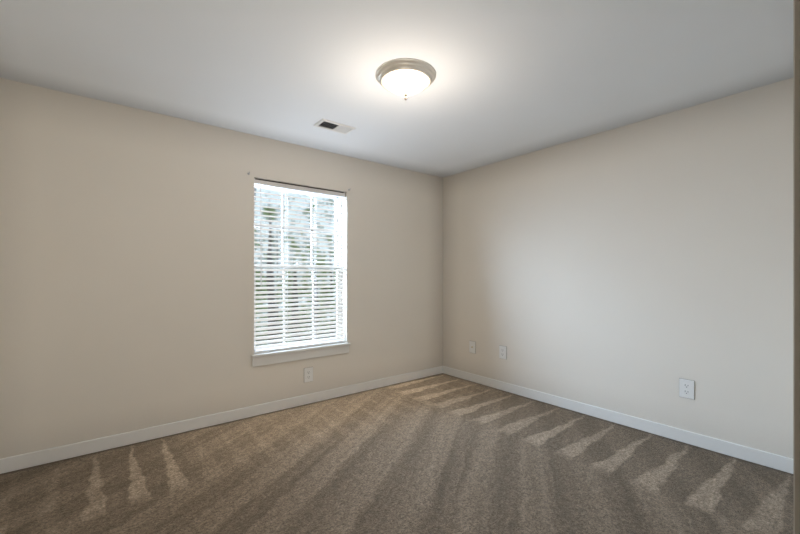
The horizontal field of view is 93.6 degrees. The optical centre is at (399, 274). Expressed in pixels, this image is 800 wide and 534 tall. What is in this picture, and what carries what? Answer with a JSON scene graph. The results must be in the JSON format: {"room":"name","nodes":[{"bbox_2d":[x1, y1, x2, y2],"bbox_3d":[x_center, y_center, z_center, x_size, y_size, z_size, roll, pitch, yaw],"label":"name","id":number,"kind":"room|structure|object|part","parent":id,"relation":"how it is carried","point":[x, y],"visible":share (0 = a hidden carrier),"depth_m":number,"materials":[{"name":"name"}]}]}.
{"room":"empty bedroom","nodes":[
{"label":"empty bedroom","id":0,"kind":"room"},
{"bbox_2d":[0,78,442,473],"bbox_3d":[-1.062,0.005,3.522,4.270,2.440,0.160,0,0,-38],"label":"wall","id":1,"kind":"structure","parent":0,"point":[126,268],"depth_m":2.83,"materials":[{"name":"paint"}]},
{"bbox_2d":[254,185,343,349],"bbox_3d":[-0.968,-0.080,3.627,0.924,1.540,0.133,0,0,-38],"label":"blinds","id":2,"kind":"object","parent":1,"relation":"in","point":[325,278],"depth_m":3.58,"materials":[{"name":"white plastic"}]},
{"bbox_3d":[-0.999,-0.447,3.665,0.860,0.743,0.004,0,0,-38],"label":"glass","id":3,"kind":"part","parent":2,"relation":"part of","materials":[{"name":"clear glass"}]},
{"bbox_3d":[-0.999,-0.447,3.665,0.890,0.773,0.028,0,0,-38],"label":"window sash upper","id":4,"kind":"part","parent":2,"relation":"part of","materials":[{"name":"white plastic"}]},
{"bbox_3d":[-0.980,0.286,3.642,0.890,0.773,0.028,0,0,-38],"label":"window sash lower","id":5,"kind":"part","parent":2,"relation":"part of","materials":[{"name":"white plastic"}]},
{"bbox_2d":[255,178,343,192],"bbox_3d":[-0.941,-0.844,3.593,0.908,0.010,0.054,0,0,-38],"label":"curtain rod","id":6,"kind":"object","parent":2,"relation":"attached to","point":[298,185],"visible":0.29,"depth_m":3.54,"materials":[{"name":"black"}]},
{"bbox_2d":[254,178,344,197],"bbox_3d":[-0.941,-0.823,3.593,0.916,0.048,0.060,0,0,-38],"label":"blind headrail","id":7,"kind":"object","parent":2,"relation":"attached to","point":[298,188],"visible":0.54,"depth_m":3.55,"materials":[{"name":"white plastic"}]},
{"bbox_2d":[260,183,339,285],"bbox_3d":[-0.923,-0.356,3.563,0.791,0.910,0.012,0,0,-38],"label":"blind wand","id":8,"kind":"object","parent":7,"relation":"hanging from","point":[260,232],"visible":0.96,"depth_m":3.32,"materials":[{"name":"white plastic"}]},
{"bbox_2d":[251,340,350,366],"bbox_3d":[-0.925,0.732,3.573,0.974,0.124,0.141,0,0,-38],"label":"window sill","id":9,"kind":"structure","parent":1,"relation":"in","point":[277,356],"depth_m":3.50,"materials":[{"name":"paint"}]},
{"bbox_3d":[-0.941,0.679,3.593,0.906,0.018,0.052,0,0,-38],"label":"window blind bottom rail","id":10,"kind":"part","parent":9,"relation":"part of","materials":[{"name":"white plastic"}]},
{"bbox_2d":[304,367,312,382],"bbox_3d":[-0.868,0.948,3.568,0.089,0.133,0.007,0,0,-38],"label":"outlet","id":11,"kind":"object","parent":1,"relation":"attached to","point":[307,378],"visible":1,"depth_m":3.56,"materials":[{"name":"white plastic"}]},
{"bbox_2d":[0,366,442,473],"bbox_3d":[-1.008,1.174,3.454,3.950,0.090,0.014,0,0,-38],"label":"baseboard","id":12,"kind":"structure","parent":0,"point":[26,460],"depth_m":2.92,"materials":[{"name":"paint"}]},
{"bbox_2d":[0,373,792,533],"bbox_3d":[0.441,1.275,1.625,4.270,0.100,5.000,0,0,-38],"label":"floor","id":13,"kind":"structure","parent":0,"point":[442,453],"depth_m":2.26,"materials":[{"name":"brown carpet"}]},
{"bbox_2d":[0,0,792,177],"bbox_3d":[0.441,-1.275,1.625,4.270,0.120,5.000,0,0,-38],"label":"ceiling","id":14,"kind":"structure","parent":0,"point":[514,78],"depth_m":2.15,"materials":[{"name":"paint"}]},
{"bbox_2d":[313,119,354,133],"bbox_3d":[-0.534,-1.208,3.073,0.300,0.014,0.160,0,0,-38],"label":"ceiling vent","id":15,"kind":"object","parent":14,"relation":"in","point":[333,126],"visible":0.98,"depth_m":3.07,"materials":[{"name":"metal"}]},
{"bbox_2d":[375,58,435,99],"bbox_3d":[0.035,-1.139,2.287,0.368,0.153,0.368,0,0,-38],"label":"ceiling light","id":16,"kind":"object","parent":14,"relation":"attached to","point":[405,77],"visible":1,"depth_m":2.20,"materials":[{"name":"white glass"}]},
{"bbox_3d":[0.035,-1.136,2.287,0.280,0.078,0.280,0,0,-38],"label":"lamp shade","id":17,"kind":"part","parent":16,"relation":"part of","materials":[{"name":"white glass"}]},
{"bbox_2d":[443,78,792,472],"bbox_3d":[2.101,0.005,2.839,0.160,2.440,4.840,0,0,-38],"label":"wall","id":18,"kind":"structure","parent":0,"point":[639,269],"depth_m":2.93,"materials":[{"name":"paint"}]},
{"bbox_2d":[469,341,475,353],"bbox_3d":[0.827,0.827,4.305,0.015,0.136,0.092,0,0,-38],"label":"outlet","id":19,"kind":"object","parent":18,"relation":"attached to","point":[472,346],"visible":1,"depth_m":4.30,"materials":[{"name":"white plastic"}]},
{"bbox_2d":[499,345,506,359],"bbox_3d":[1.089,0.820,3.981,0.008,0.136,0.092,0,0,-38],"label":"electrical outlet","id":20,"kind":"object","parent":18,"relation":"attached to","point":[502,352],"visible":1,"depth_m":3.97,"materials":[{"name":"white plastic"}]},
{"bbox_2d":[443,366,792,473],"bbox_3d":[1.562,1.174,3.380,0.014,0.090,3.295,0,0,-38],"label":"baseboard","id":21,"kind":"structure","parent":18,"relation":"attached to","point":[771,460],"depth_m":2.92,"materials":[{"name":"paint"}]},
{"bbox_2d":[679,378,694,399],"bbox_3d":[2.082,0.827,2.727,0.008,0.136,0.092,0,0,-38],"label":"electrical outlet","id":22,"kind":"object","parent":18,"relation":"attached to","point":[686,388],"visible":1,"depth_m":2.72,"materials":[{"name":"white plastic"}]},
{"bbox_3d":[1.092,0.005,0.803,3.950,2.440,0.160,0,0,-38],"label":"wall","id":23,"kind":"structure","parent":0,"visible":0},
{"bbox_2d":[793,0,799,533],"bbox_3d":[0.100,0.174,0.026,0.914,2.102,0.175,0,0,-38],"label":"door frame","id":24,"kind":"structure","parent":23,"relation":"attached to","point":[796,266],"depth_m":0.34,"materials":[{"name":"paint"}]},
{"label":"outside","id":25,"kind":"structure","parent":0,"visible":0},
{"bbox_2d":[255,188,335,345],"bbox_3d":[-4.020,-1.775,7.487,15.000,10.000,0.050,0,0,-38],"label":"trees","id":26,"kind":"object","parent":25,"point":[289,216],"depth_m":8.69,"materials":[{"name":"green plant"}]}
]}

